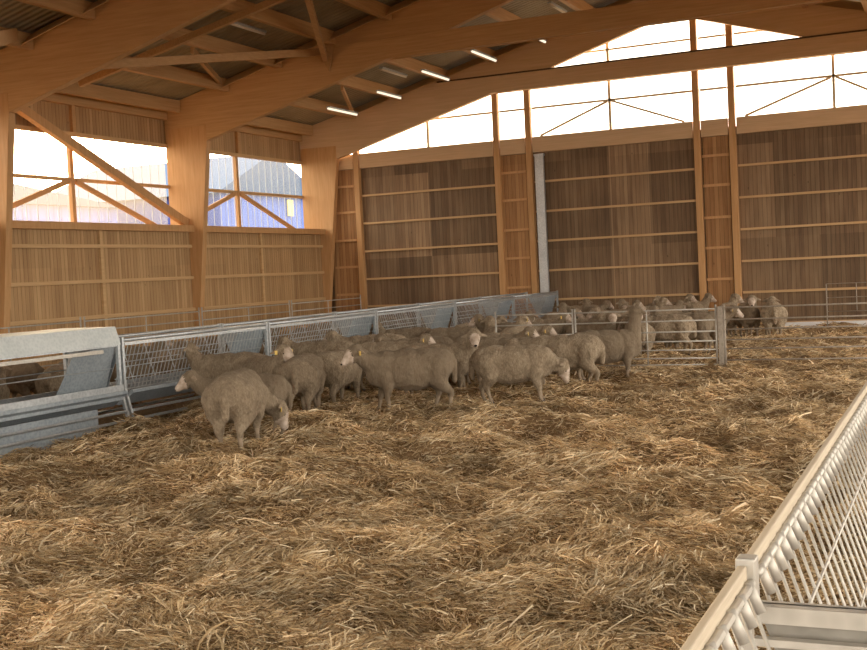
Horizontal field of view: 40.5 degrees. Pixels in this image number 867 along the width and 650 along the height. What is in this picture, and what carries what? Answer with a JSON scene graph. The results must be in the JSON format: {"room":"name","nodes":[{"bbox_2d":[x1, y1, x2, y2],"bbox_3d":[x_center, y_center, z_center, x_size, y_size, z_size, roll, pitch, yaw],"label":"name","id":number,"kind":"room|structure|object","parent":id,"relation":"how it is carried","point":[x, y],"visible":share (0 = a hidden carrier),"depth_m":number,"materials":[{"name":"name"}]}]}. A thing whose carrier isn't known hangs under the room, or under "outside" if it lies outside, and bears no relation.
{"room":"farm building","nodes":[
{"label":"farm building","id":0,"kind":"room"},
{"bbox_2d":[10,101,325,369],"bbox_3d":[-9.338,-1.411,18.601,0.720,5.985,30.450,-2,3,24],"label":"wall","id":1,"kind":"structure","parent":0,"point":[61,272],"depth_m":25.37,"materials":[{"name":"brown wood"}]},
{"bbox_2d":[13,130,169,223],"bbox_3d":[-7.233,-2.944,24.104,0.130,1.847,5.851,-2,3,24],"label":"window","id":2,"kind":"structure","parent":1,"relation":"in","point":[70,181],"depth_m":23.84,"materials":[{"name":"wood"}]},
{"bbox_2d":[16,107,188,224],"bbox_3d":[-6.762,-3.249,24.269,0.140,2.356,5.170,-2,3,26],"label":"brace","id":3,"kind":"object","parent":1,"relation":"attached to","point":[27,113],"visible":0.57,"depth_m":24.06,"materials":[{"name":"wood"}]},
{"bbox_2d":[207,156,303,227],"bbox_3d":[-4.786,-3.306,29.571,0.130,1.847,5.851,-2,3,24],"label":"window","id":4,"kind":"structure","parent":1,"relation":"in","point":[236,193],"depth_m":29.52,"materials":[{"name":"wood"}]},
{"bbox_2d":[55,156,303,227],"bbox_3d":[-14.029,-4.755,66.331,12.300,8.900,11.000,-2,3,24],"label":"shed","id":5,"kind":"object","parent":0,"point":[163,177],"visible":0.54,"depth_m":62.78,"materials":[{"name":"blue"}]},
{"bbox_2d":[0,322,866,649],"bbox_3d":[10.282,0.276,22.856,120.000,0.721,130.000,-2,3,24],"label":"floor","id":6,"kind":"structure","parent":0,"point":[109,419],"depth_m":10.39,"materials":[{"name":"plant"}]},
{"bbox_2d":[0,366,12,399],"bbox_3d":[-5.417,0.873,14.281,0.495,0.776,1.291,-3,3,-11],"label":"sheep","id":7,"kind":"object","parent":6,"relation":"on","point":[4,390],"visible":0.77,"depth_m":14.40},
{"bbox_2d":[6,361,44,397],"bbox_3d":[-5.941,0.850,16.656,1.187,0.701,0.494,-1,3,35],"label":"sheep","id":8,"kind":"object","parent":6,"relation":"on","point":[22,388],"visible":0.57,"depth_m":16.30},
{"bbox_2d":[0,317,81,366],"bbox_3d":[-6.618,0.586,18.422,0.031,1.250,3.327,-2,3,24],"label":"hurdle","id":9,"kind":"object","parent":6,"relation":"on","point":[79,317],"visible":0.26,"depth_m":19.12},
{"bbox_2d":[35,360,63,418],"bbox_3d":[-4.890,0.813,15.461,0.495,0.776,1.291,-3,3,-8],"label":"sheep","id":10,"kind":"object","parent":6,"relation":"on","point":[49,384],"visible":0.33,"depth_m":14.90},
{"bbox_2d":[0,327,129,458],"bbox_3d":[-4.810,0.764,12.576,1.114,1.264,3.520,-2,3,24],"label":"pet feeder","id":11,"kind":"object","parent":6,"relation":"on","point":[91,350],"visible":0.96,"depth_m":13.16,"materials":[{"name":"metal"}]},
{"bbox_2d":[0,369,66,401],"bbox_3d":[-5.044,0.778,12.681,0.107,0.292,3.460,-2,3,24],"label":"grille","id":12,"kind":"object","parent":11,"relation":"attached to","point":[65,369],"depth_m":13.67,"materials":[{"name":"metal"}]},
{"bbox_2d":[0,368,111,384],"bbox_3d":[-4.538,0.624,12.444,0.012,0.012,3.460,-2,3,24],"label":"grille","id":13,"kind":"object","parent":11,"relation":"attached to","point":[81,372],"depth_m":13.54,"materials":[{"name":"metal"}]},
{"bbox_2d":[0,327,120,357],"bbox_3d":[-4.835,0.240,12.541,0.910,0.215,3.480,-2,3,24],"label":"hood","id":14,"kind":"object","parent":11,"relation":"attached to","point":[62,340],"depth_m":13.09,"materials":[{"name":"metal"}]},
{"bbox_2d":[13,184,117,222],"bbox_3d":[-24.355,-2.655,52.982,12.300,6.900,18.000,-2,3,24],"label":"shed","id":15,"kind":"object","parent":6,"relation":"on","point":[19,190],"visible":0.25,"depth_m":54.16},
{"bbox_2d":[0,0,235,361],"bbox_3d":[0.884,-3.142,17.177,20.500,8.565,0.160,-2,3,24],"label":"frame","id":16,"kind":"object","parent":6,"relation":"on","point":[77,48],"visible":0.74,"depth_m":20.23,"materials":[{"name":"wood"}]},
{"bbox_2d":[0,28,17,46],"bbox_3d":[-6.710,-4.511,18.400,0.120,1.251,4.659,-3,3,-14],"label":"brace","id":17,"kind":"object","parent":16,"relation":"attached to","point":[7,35],"visible":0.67,"depth_m":18.37,"materials":[{"name":"wood"}]},
{"bbox_2d":[103,48,320,68],"bbox_3d":[-4.279,-5.131,22.633,0.100,1.054,5.973,-1,3,40],"label":"brace","id":18,"kind":"object","parent":16,"relation":"attached to","point":[241,56],"visible":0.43,"depth_m":22.58,"materials":[{"name":"wood"}]},
{"bbox_2d":[110,357,149,407],"bbox_3d":[-4.470,0.790,16.517,1.324,0.701,0.496,-1,3,41],"label":"sheep","id":19,"kind":"object","parent":6,"relation":"on","point":[114,373],"visible":0.21,"depth_m":16.10},
{"bbox_2d":[83,307,200,341],"bbox_3d":[-5.232,0.381,21.520,0.031,1.250,3.327,-2,3,24],"label":"hurdle","id":20,"kind":"object","parent":6,"relation":"on","point":[198,311],"visible":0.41,"depth_m":21.53,"materials":[{"name":"metal"}]},
{"bbox_2d":[124,337,172,375],"bbox_3d":[-4.746,0.600,18.765,1.183,0.858,0.496,-5,3,-34],"label":"sheep","id":21,"kind":"object","parent":6,"relation":"on","point":[160,342],"visible":0.15,"depth_m":18.72},
{"bbox_2d":[68,322,268,417],"bbox_3d":[-3.412,0.627,15.695,1.114,1.125,3.240,-2,3,24],"label":"rack","id":22,"kind":"object","parent":6,"relation":"on","point":[248,338],"visible":0.55,"depth_m":15.25,"materials":[{"name":"metal"}]},
{"bbox_2d":[109,336,223,386],"bbox_3d":[-3.699,0.436,15.810,0.200,0.568,3.180,-2,3,24],"label":"grille","id":23,"kind":"object","parent":22,"relation":"attached to","point":[163,379],"depth_m":15.85,"materials":[{"name":"metal"}]},
{"bbox_2d":[115,329,263,388],"bbox_3d":[-3.144,0.419,15.561,0.199,0.568,3.180,-2,3,24],"label":"grille","id":24,"kind":"object","parent":22,"relation":"attached to","point":[250,341],"depth_m":15.18,"materials":[{"name":"metal"}]},
{"bbox_2d":[148,348,190,393],"bbox_3d":[-3.803,0.705,17.651,1.324,0.701,0.496,0,3,44],"label":"sheep","id":25,"kind":"object","parent":6,"relation":"on","point":[176,351],"visible":0.29,"depth_m":17.54},
{"bbox_2d":[163,340,211,354],"bbox_3d":[-4.317,0.612,20.109,1.187,0.701,0.494,-3,3,2],"label":"sheep","id":26,"kind":"object","parent":6,"relation":"on","point":[178,342],"visible":0.13,"depth_m":19.99},
{"bbox_2d":[179,342,262,378],"bbox_3d":[-2.735,0.633,15.360,1.213,0.874,0.504,-3,3,0],"label":"sheep","id":27,"kind":"object","parent":6,"relation":"on","point":[211,366],"visible":0.44,"depth_m":15.22},
{"bbox_2d":[175,370,292,436],"bbox_3d":[-2.128,0.831,12.695,1.234,0.757,0.480,-3,3,5],"label":"sheep","id":28,"kind":"object","parent":6,"relation":"on","point":[277,385],"visible":0.34,"depth_m":12.55},
{"bbox_2d":[201,368,288,450],"bbox_3d":[-1.876,0.823,11.707,0.554,0.784,1.335,-2,3,10],"label":"sheep","id":29,"kind":"object","parent":6,"relation":"on","point":[240,397],"visible":0.99,"depth_m":11.21},
{"bbox_2d":[201,300,290,337],"bbox_3d":[-3.845,0.175,24.617,0.031,1.250,3.327,-2,3,24],"label":"hurdle","id":30,"kind":"object","parent":6,"relation":"on","point":[202,311],"visible":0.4,"depth_m":24.51,"materials":[{"name":"metal"}]},
{"bbox_2d":[242,344,293,374],"bbox_3d":[-2.063,0.659,14.627,0.506,0.876,1.220,-4,3,-23],"label":"sheep","id":31,"kind":"object","parent":6,"relation":"on","point":[266,364],"visible":0.38,"depth_m":14.28},
{"bbox_2d":[259,334,301,356],"bbox_3d":[-2.581,0.537,20.113,0.495,0.776,1.291,-5,3,-43],"label":"sheep","id":32,"kind":"object","parent":6,"relation":"on","point":[262,346],"visible":0.08,"depth_m":20.04},
{"bbox_2d":[220,310,376,356],"bbox_3d":[-2.042,0.424,18.756,1.114,1.125,3.420,-2,3,24],"label":"rack","id":33,"kind":"object","parent":6,"relation":"on","point":[352,324],"visible":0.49,"depth_m":18.86,"materials":[{"name":"metal"}]},
{"bbox_2d":[263,320,337,347],"bbox_3d":[-2.329,0.233,18.872,0.200,0.568,3.360,-2,3,24],"label":"grille","id":34,"kind":"object","parent":33,"relation":"attached to","point":[263,320],"depth_m":19.27,"materials":[{"name":"metal"}]},
{"bbox_2d":[263,317,372,356],"bbox_3d":[-1.774,0.217,18.622,0.199,0.568,3.360,-2,3,24],"label":"grille","id":35,"kind":"object","parent":33,"relation":"attached to","point":[361,326],"depth_m":18.44,"materials":[{"name":"metal"}]},
{"bbox_2d":[276,352,329,411],"bbox_3d":[-1.562,0.714,14.303,0.534,0.754,1.389,-3,3,3],"label":"sheep","id":36,"kind":"object","parent":6,"relation":"on","point":[305,373],"visible":0.87,"depth_m":13.76},
{"bbox_2d":[273,336,352,387],"bbox_3d":[-1.741,0.543,17.277,1.325,0.793,0.505,-2,3,10],"label":"sheep","id":37,"kind":"object","parent":6,"relation":"on","point":[314,347],"visible":0.4,"depth_m":17.17},
{"bbox_2d":[299,330,326,342],"bbox_3d":[-2.039,0.444,21.343,0.494,0.701,1.187,-5,3,-41],"label":"sheep","id":38,"kind":"object","parent":6,"relation":"on","point":[310,330],"visible":0.1,"depth_m":21.20},
{"bbox_2d":[291,295,361,330],"bbox_3d":[-2.459,-0.030,27.715,0.031,1.250,3.327,-2,3,24],"label":"hurdle","id":39,"kind":"object","parent":6,"relation":"on","point":[328,307],"visible":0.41,"depth_m":27.42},
{"bbox_2d":[313,348,367,407],"bbox_3d":[-1.204,0.678,15.288,0.522,0.739,1.400,-2,3,19],"label":"sheep","id":40,"kind":"object","parent":6,"relation":"on","point":[337,377],"visible":0.58,"depth_m":14.78},
{"bbox_2d":[323,330,404,343],"bbox_3d":[-1.036,0.476,17.974,1.395,0.835,0.532,-3,3,0],"label":"sheep","id":41,"kind":"object","parent":6,"relation":"on","point":[332,334],"visible":0.24,"depth_m":17.93},
{"bbox_2d":[335,302,455,333],"bbox_3d":[-0.631,0.215,21.908,1.114,1.125,3.440,-2,3,24],"label":"rack","id":42,"kind":"object","parent":6,"relation":"on","point":[435,315],"visible":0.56,"depth_m":22.29,"materials":[{"name":"metal"}]},
{"bbox_2d":[383,311,420,327],"bbox_3d":[-0.918,0.024,22.024,0.200,0.568,3.380,-2,3,24],"label":"grille","id":43,"kind":"object","parent":42,"relation":"attached to","point":[414,311],"depth_m":23.37,"materials":[{"name":"metal"}]},
{"bbox_2d":[372,307,452,333],"bbox_3d":[-0.363,0.008,21.775,0.199,0.568,3.380,-2,3,24],"label":"grille","id":44,"kind":"object","parent":42,"relation":"attached to","point":[442,316],"depth_m":21.85,"materials":[{"name":"metal"}]},
{"bbox_2d":[359,333,435,392],"bbox_3d":[-0.590,0.533,16.794,1.307,0.794,0.506,-3,3,-9],"label":"sheep","id":45,"kind":"object","parent":6,"relation":"on","point":[425,338],"visible":0.31,"depth_m":16.65},
{"bbox_2d":[340,343,457,410],"bbox_3d":[-0.396,0.604,13.809,1.372,0.841,0.534,-3,3,-4],"label":"sheep","id":46,"kind":"object","parent":6,"relation":"on","point":[409,369],"visible":0.98,"depth_m":13.61},
{"bbox_2d":[369,320,430,338],"bbox_3d":[-0.537,0.329,20.278,1.251,0.902,0.520,-3,3,3],"label":"sheep","id":47,"kind":"object","parent":6,"relation":"on","point":[409,333],"visible":0.27,"depth_m":20.16},
{"bbox_2d":[392,310,427,327],"bbox_3d":[-0.515,0.115,25.058,0.496,0.858,1.183,-4,3,-31],"label":"sheep","id":48,"kind":"object","parent":6,"relation":"on","point":[400,310],"visible":0.18,"depth_m":24.93},
{"bbox_2d":[372,333,452,343],"bbox_3d":[-0.287,0.498,17.571,1.307,0.794,0.506,-3,3,-9],"label":"sheep","id":49,"kind":"object","parent":6,"relation":"on","point":[380,337],"visible":0.1,"depth_m":17.52},
{"bbox_2d":[0,320,866,649],"bbox_3d":[3.355,0.774,15.082,12.462,0.457,26.022,-2,3,24],"label":"straw","id":50,"kind":"object","parent":6,"relation":"on","point":[323,634],"visible":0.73,"depth_m":7.51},
{"bbox_2d":[401,328,486,393],"bbox_3d":[0.101,0.522,15.463,1.232,0.922,0.533,-3,3,2],"label":"sheep","id":51,"kind":"object","parent":6,"relation":"on","point":[462,352],"visible":0.37,"depth_m":15.37},
{"bbox_2d":[425,326,484,341],"bbox_3d":[0.472,0.375,19.940,1.362,0.716,0.506,-3,3,-6],"label":"sheep","id":52,"kind":"object","parent":6,"relation":"on","point":[453,333],"visible":0.23,"depth_m":19.75},
{"bbox_2d":[418,295,514,326],"bbox_3d":[0.759,0.009,25.015,1.114,1.125,3.320,-2,3,24],"label":"rack","id":53,"kind":"object","parent":6,"relation":"on","point":[500,305],"visible":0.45,"depth_m":25.28,"materials":[{"name":"metal"}]},
{"bbox_2d":[450,300,511,326],"bbox_3d":[1.027,-0.198,24.881,0.199,0.568,3.260,-2,3,24],"label":"grille","id":54,"kind":"object","parent":53,"relation":"attached to","point":[504,305],"depth_m":24.73,"materials":[{"name":"metal"}]},
{"bbox_2d":[455,316,506,327],"bbox_3d":[0.831,0.255,20.984,1.325,0.793,0.505,-5,3,-43],"label":"sheep","id":55,"kind":"object","parent":6,"relation":"on","point":[502,319],"visible":0.09,"depth_m":21.11},
{"bbox_2d":[480,315,501,333],"bbox_3d":[0.953,0.295,19.515,0.505,0.876,1.240,-3,3,-8],"label":"sheep","id":56,"kind":"object","parent":6,"relation":"on","point":[489,321],"visible":0.29,"depth_m":19.81},
{"bbox_2d":[453,326,539,383],"bbox_3d":[0.899,0.437,16.886,1.318,0.791,0.506,-3,3,-5],"label":"sheep","id":57,"kind":"object","parent":6,"relation":"on","point":[529,332],"visible":0.2,"depth_m":16.75},
{"bbox_2d":[164,0,839,339],"bbox_3d":[3.331,-3.504,22.643,20.500,8.565,0.220,-2,3,24],"label":"frame","id":58,"kind":"object","parent":6,"relation":"on","point":[423,27],"visible":0.78,"depth_m":24.56,"materials":[{"name":"wood"}]},
{"bbox_2d":[320,46,334,71],"bbox_3d":[-2.280,-5.610,24.875,0.450,0.520,0.025,-2,3,24],"label":"gusset plate","id":59,"kind":"object","parent":58,"relation":"attached to","point":[329,50],"visible":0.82,"depth_m":24.83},
{"bbox_2d":[467,314,538,330],"bbox_3d":[1.223,0.225,20.148,1.233,0.875,0.506,-2,3,11],"label":"sheep","id":60,"kind":"object","parent":6,"relation":"on","point":[475,321],"visible":0.18,"depth_m":20.05},
{"bbox_2d":[476,337,530,381],"bbox_3d":[1.159,0.505,16.213,1.314,0.694,0.490,-3,3,2],"label":"sheep","id":61,"kind":"object","parent":6,"relation":"on","point":[491,341],"visible":0.15,"depth_m":16.10},
{"bbox_2d":[500,315,531,332],"bbox_3d":[1.297,0.280,18.701,0.507,0.872,1.193,-2,3,14],"label":"sheep","id":62,"kind":"object","parent":6,"relation":"on","point":[520,320],"visible":0.18,"depth_m":18.97},
{"bbox_2d":[469,344,569,402],"bbox_3d":[1.056,0.593,14.502,1.238,0.731,0.515,-3,3,3],"label":"sheep","id":63,"kind":"object","parent":6,"relation":"on","point":[509,364],"visible":0.99,"depth_m":14.31},
{"bbox_2d":[480,291,558,321],"bbox_3d":[2.095,-0.188,27.999,1.114,1.125,3.170,-2,3,24],"label":"rack","id":64,"kind":"object","parent":6,"relation":"on","point":[542,303],"visible":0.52,"depth_m":28.40,"materials":[{"name":"metal"}]},
{"bbox_2d":[508,295,555,321],"bbox_3d":[2.362,-0.396,27.865,0.199,0.568,3.110,-2,3,24],"label":"grille","id":65,"kind":"object","parent":64,"relation":"attached to","point":[548,305],"depth_m":28.01,"materials":[{"name":"metal"}]},
{"bbox_2d":[486,324,557,335],"bbox_3d":[1.241,0.407,17.828,1.304,0.794,0.506,-3,3,-5],"label":"sheep","id":66,"kind":"object","parent":6,"relation":"on","point":[548,330],"visible":0.2,"depth_m":17.68},
{"bbox_2d":[494,309,573,334],"bbox_3d":[1.549,0.303,18.019,1.269,1.050,0.025,-2,3,24],"label":"hurdle","id":67,"kind":"object","parent":6,"relation":"on","point":[571,313],"visible":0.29,"depth_m":17.97,"materials":[{"name":"metal"}]},
{"bbox_2d":[533,153,549,292],"bbox_3d":[2.761,-1.999,29.622,0.260,4.600,0.110,-2,3,24],"label":"channel","id":68,"kind":"object","parent":6,"relation":"on","point":[539,158],"visible":0.82,"depth_m":29.55,"materials":[{"name":"metal"}]},
{"bbox_2d":[535,311,571,333],"bbox_3d":[1.844,0.223,20.559,1.181,0.873,0.536,-3,3,-15],"label":"sheep","id":69,"kind":"object","parent":6,"relation":"on","point":[563,318],"visible":0.2,"depth_m":20.51},
{"bbox_2d":[504,333,605,384],"bbox_3d":[1.614,0.487,15.783,1.394,0.739,0.523,-2,3,18],"label":"sheep","id":70,"kind":"object","parent":6,"relation":"on","point":[580,350],"visible":0.62,"depth_m":15.51},
{"bbox_2d":[540,302,570,318],"bbox_3d":[2.591,-0.012,24.330,0.506,0.875,1.226,-1,3,31],"label":"sheep","id":71,"kind":"object","parent":6,"relation":"on","point":[562,306],"visible":0.26,"depth_m":24.60},
{"bbox_2d":[533,308,584,322],"bbox_3d":[2.181,0.140,21.708,1.182,0.873,0.506,-3,3,-8],"label":"sheep","id":72,"kind":"object","parent":6,"relation":"on","point":[578,316],"visible":0.12,"depth_m":21.57},
{"bbox_2d":[543,313,605,333],"bbox_3d":[2.529,0.190,21.064,1.319,0.793,0.505,-3,3,-6],"label":"sheep","id":73,"kind":"object","parent":6,"relation":"on","point":[598,316],"visible":0.09,"depth_m":20.95},
{"bbox_2d":[299,0,866,322],"bbox_3d":[5.773,-3.866,28.101,20.500,8.565,0.240,-2,3,24],"label":"frame","id":74,"kind":"object","parent":6,"relation":"on","point":[820,31],"visible":0.77,"depth_m":29.27,"materials":[{"name":"brown wood"}]},
{"bbox_2d":[437,29,866,82],"bbox_3d":[5.619,-6.434,27.923,12.100,0.030,0.100,-2,3,24],"label":"beam","id":75,"kind":"structure","parent":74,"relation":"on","point":[836,33],"depth_m":28.16,"materials":[{"name":"brown"}]},
{"bbox_2d":[567,300,613,314],"bbox_3d":[3.716,-0.178,28.320,1.319,0.793,0.505,-4,3,-18],"label":"sheep","id":76,"kind":"object","parent":6,"relation":"on","point":[606,304],"visible":0.26,"depth_m":28.27},
{"bbox_2d":[579,298,602,318],"bbox_3d":[3.508,-0.150,26.208,0.506,0.873,1.182,-4,3,-16],"label":"sheep","id":77,"kind":"object","parent":6,"relation":"on","point":[586,307],"visible":0.24,"depth_m":26.42},
{"bbox_2d":[566,310,620,333],"bbox_3d":[2.766,0.185,20.169,1.182,0.873,0.506,0,4,44],"label":"sheep","id":78,"kind":"object","parent":6,"relation":"on","point":[610,317],"visible":0.4,"depth_m":19.94},
{"bbox_2d":[586,307,628,329],"bbox_3d":[3.402,0.084,21.334,1.226,0.875,0.506,-2,3,25],"label":"sheep","id":79,"kind":"object","parent":6,"relation":"on","point":[594,309],"visible":0.07,"depth_m":21.34},
{"bbox_2d":[574,305,645,380],"bbox_3d":[2.455,0.268,16.625,1.158,1.051,0.552,-3,3,-4],"label":"sheep","id":80,"kind":"object","parent":6,"relation":"on","point":[623,345],"visible":0.68,"depth_m":16.51},
{"bbox_2d":[601,300,645,314],"bbox_3d":[3.768,-0.059,24.365,1.182,0.873,0.506,-3,3,-15],"label":"sheep","id":81,"kind":"object","parent":6,"relation":"on","point":[635,302],"visible":0.14,"depth_m":24.27},
{"bbox_2d":[624,314,655,354],"bbox_3d":[3.361,0.176,19.607,0.506,0.873,1.182,-3,3,-4],"label":"sheep","id":82,"kind":"object","parent":6,"relation":"on","point":[651,336],"visible":0.32,"depth_m":19.14},
{"bbox_2d":[574,304,718,365],"bbox_3d":[3.109,0.258,17.318,2.129,1.050,0.025,-2,3,24],"label":"hurdle","id":83,"kind":"object","parent":6,"relation":"on","point":[714,308],"visible":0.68,"depth_m":17.15,"materials":[{"name":"metal"}]},
{"bbox_2d":[617,314,696,354],"bbox_3d":[3.798,0.181,20.053,1.362,0.716,0.506,-2,3,14],"label":"sheep","id":84,"kind":"object","parent":6,"relation":"on","point":[682,325],"visible":0.57,"depth_m":19.84},
{"bbox_2d":[643,297,671,314],"bbox_3d":[4.636,-0.136,25.169,0.511,0.872,1.148,-1,3,40],"label":"sheep","id":85,"kind":"object","parent":6,"relation":"on","point":[663,301],"visible":0.16,"depth_m":25.37},
{"bbox_2d":[647,294,696,305],"bbox_3d":[5.362,-0.258,26.717,1.182,0.873,0.506,-3,3,-2],"label":"sheep","id":86,"kind":"object","parent":6,"relation":"on","point":[689,297],"visible":0.09,"depth_m":26.54},
{"bbox_2d":[658,300,686,314],"bbox_3d":[4.986,-0.108,25.016,0.505,0.793,1.319,-1,3,36],"label":"sheep","id":87,"kind":"object","parent":6,"relation":"on","point":[679,304],"visible":0.34,"depth_m":24.93},
{"bbox_2d":[652,296,704,312],"bbox_3d":[5.451,-0.238,26.220,1.186,0.872,0.506,-2,3,22],"label":"sheep","id":88,"kind":"object","parent":6,"relation":"on","point":[690,305],"visible":0.26,"depth_m":25.97},
{"bbox_2d":[643,305,714,352],"bbox_3d":[4.284,0.070,20.393,1.226,0.875,0.506,-2,3,22],"label":"sheep","id":89,"kind":"object","parent":6,"relation":"on","point":[701,325],"visible":0.44,"depth_m":20.15},
{"bbox_2d":[697,293,716,311],"bbox_3d":[5.962,-0.288,27.286,1.220,0.878,0.505,-4,3,-23],"label":"sheep","id":90,"kind":"object","parent":6,"relation":"on","point":[708,297],"visible":0.14,"depth_m":27.26},
{"bbox_2d":[673,305,743,350],"bbox_3d":[4.832,0.074,20.973,1.356,0.817,0.522,-3,3,-3],"label":"sheep","id":91,"kind":"object","parent":6,"relation":"on","point":[730,313],"visible":0.25,"depth_m":20.82},
{"bbox_2d":[717,306,724,366],"bbox_3d":[4.128,0.243,16.866,0.070,1.020,0.070,-2,3,24],"label":"gate post","id":92,"kind":"object","parent":6,"relation":"on","point":[719,308],"visible":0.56,"depth_m":16.83,"materials":[{"name":"metal"}]},
{"bbox_2d":[716,293,743,337],"bbox_3d":[6.236,-0.200,24.785,0.524,0.901,1.189,-2,3,25],"label":"sheep","id":93,"kind":"object","parent":6,"relation":"on","point":[735,298],"visible":0.4,"depth_m":24.99},
{"bbox_2d":[733,295,760,336],"bbox_3d":[6.445,-0.178,23.878,0.521,0.907,1.273,-3,3,-1],"label":"sheep","id":94,"kind":"object","parent":6,"relation":"on","point":[754,312],"visible":0.73,"depth_m":23.56},
{"bbox_2d":[680,554,866,649],"bbox_3d":[0.282,1.092,0.473,0.836,1.172,3.360,-2,3,24],"label":"fence","id":95,"kind":"object","parent":6,"relation":"on","point":[738,606],"visible":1,"depth_m":2.04,"materials":[{"name":"white metal"}]},
{"bbox_2d":[760,296,787,335],"bbox_3d":[6.757,-0.147,23.589,0.533,0.835,1.376,-3,3,7],"label":"sheep","id":96,"kind":"object","parent":6,"relation":"on","point":[766,312],"visible":0.86,"depth_m":23.05},
{"bbox_2d":[723,302,866,366],"bbox_3d":[5.502,0.188,16.253,2.931,1.050,0.027,-2,3,24],"label":"hurdle","id":97,"kind":"object","parent":6,"relation":"on","point":[724,307],"visible":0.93,"depth_m":16.46,"materials":[{"name":"metal"}]},
{"bbox_2d":[747,381,866,606],"bbox_3d":[1.664,0.887,3.562,0.836,1.172,3.400,-2,3,24],"label":"fence","id":98,"kind":"object","parent":6,"relation":"on","point":[779,539],"visible":0.91,"depth_m":2.91,"materials":[{"name":"white metal"}]},
{"bbox_2d":[785,320,866,326],"bbox_3d":[10.912,-0.089,26.112,6.300,0.100,0.090,-2,3,24],"label":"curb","id":99,"kind":"object","parent":6,"relation":"on","point":[860,322],"visible":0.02,"depth_m":27.03,"materials":[{"name":"white"}]},
{"bbox_2d":[826,282,866,325],"bbox_3d":[9.878,-0.408,24.748,3.076,1.059,0.022,-2,3,24],"label":"hurdle","id":100,"kind":"object","parent":6,"relation":"on","point":[856,296],"visible":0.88,"depth_m":25.24,"materials":[{"name":"metal"}]},
{"bbox_2d":[0,0,866,141],"bbox_3d":[-0.523,-5.872,14.223,22.100,3.002,32.200,-2,3,24],"label":"ceiling","id":101,"kind":"structure","parent":0,"point":[152,92],"depth_m":24.72,"materials":[{"name":"wood"}]},
{"bbox_2d":[78,0,285,86],"bbox_3d":[-4.589,-5.302,21.790,4.792,1.304,0.100,-2,3,20],"label":"brace","id":102,"kind":"object","parent":101,"relation":"attached to","point":[266,4],"visible":0.89,"depth_m":21.70,"materials":[{"name":"wood"}]},
{"bbox_2d":[190,47,221,84],"bbox_3d":[-4.669,-5.318,24.348,0.070,0.289,3.064,-3,3,1],"label":"brace","id":103,"kind":"object","parent":101,"relation":"attached to","point":[193,51],"visible":0.86,"depth_m":24.37,"materials":[{"name":"wood"}]},
{"bbox_2d":[230,22,265,34],"bbox_3d":[-3.616,-5.735,22.677,0.100,0.085,1.315,-2,3,24],"label":"strip light","id":104,"kind":"object","parent":101,"relation":"attached to","point":[236,24],"visible":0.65,"depth_m":22.71,"materials":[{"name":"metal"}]},
{"bbox_2d":[305,0,327,61],"bbox_3d":[-2.278,-5.789,22.782,0.100,0.656,4.033,-3,3,0],"label":"brace","id":105,"kind":"object","parent":101,"relation":"attached to","point":[309,3],"visible":1,"depth_m":22.79,"materials":[{"name":"wood"}]},
{"bbox_2d":[326,106,357,115],"bbox_3d":[-2.282,-5.377,29.566,0.100,0.085,1.480,-2,3,24],"label":"strip light","id":106,"kind":"object","parent":101,"relation":"attached to","point":[328,107],"visible":1,"depth_m":29.48,"materials":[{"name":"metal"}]},
{"bbox_2d":[340,86,353,110],"bbox_3d":[-2.159,-5.637,29.624,0.070,0.268,3.166,-3,3,1],"label":"brace","id":107,"kind":"object","parent":101,"relation":"attached to","point":[343,91],"visible":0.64,"depth_m":29.16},
{"bbox_2d":[376,90,401,98],"bbox_3d":[-1.111,-5.777,29.486,0.100,0.085,1.268,-2,3,24],"label":"strip light","id":108,"kind":"object","parent":101,"relation":"attached to","point":[386,93],"visible":1,"depth_m":29.39,"materials":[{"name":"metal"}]},
{"bbox_2d":[379,67,407,77],"bbox_3d":[-0.966,-6.125,28.542,0.100,0.085,1.358,-2,3,24],"label":"strip light","id":109,"kind":"object","parent":101,"relation":"attached to","point":[385,69],"visible":1,"depth_m":28.46,"materials":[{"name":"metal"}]},
{"bbox_2d":[421,69,449,80],"bbox_3d":[0.055,-6.151,28.952,0.100,0.085,1.558,-2,3,24],"label":"strip light","id":110,"kind":"object","parent":101,"relation":"attached to","point":[426,71],"visible":1,"depth_m":28.88,"materials":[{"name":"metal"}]},
{"bbox_2d":[470,49,496,61],"bbox_3d":[1.227,-6.520,28.470,0.100,0.085,1.525,-2,3,24],"label":"strip light","id":111,"kind":"object","parent":101,"relation":"attached to","point":[474,51],"visible":0.98,"depth_m":28.35,"materials":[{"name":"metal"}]},
{"bbox_2d":[548,1,566,12],"bbox_3d":[2.835,-7.240,26.867,0.100,0.085,1.138,-2,3,24],"label":"strip light","id":112,"kind":"object","parent":101,"relation":"attached to","point":[552,4],"visible":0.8,"depth_m":26.75,"materials":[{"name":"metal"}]},
{"bbox_2d":[332,20,866,327],"bbox_3d":[6.046,-3.796,28.214,19.900,8.390,0.200,-2,3,24],"label":"wall","id":113,"kind":"structure","parent":0,"point":[763,206],"depth_m":28.88,"materials":[{"name":"brown wood"}]},
{"bbox_2d":[426,112,491,146],"bbox_3d":[-0.468,-5.746,31.028,4.580,2.170,0.090,-2,3,24],"label":"window frame","id":114,"kind":"structure","parent":113,"relation":"in","point":[483,113],"depth_m":30.64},
{"bbox_2d":[531,38,691,135],"bbox_3d":[4.277,-6.456,28.857,4.230,3.321,0.090,-2,3,24],"label":"window","id":115,"kind":"structure","parent":113,"relation":"in","point":[609,100],"depth_m":28.82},
{"bbox_2d":[698,34,726,90],"bbox_3d":[6.587,-6.462,27.823,0.830,3.190,0.090,-2,3,24],"label":"window","id":116,"kind":"structure","parent":113,"relation":"in","point":[719,35],"depth_m":27.80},
{"bbox_2d":[733,30,866,115],"bbox_3d":[8.753,-6.419,26.856,3.910,2.986,0.090,-2,3,24],"label":"window","id":117,"kind":"structure","parent":113,"relation":"in","point":[827,77],"depth_m":26.92,"materials":[{"name":"wood"}]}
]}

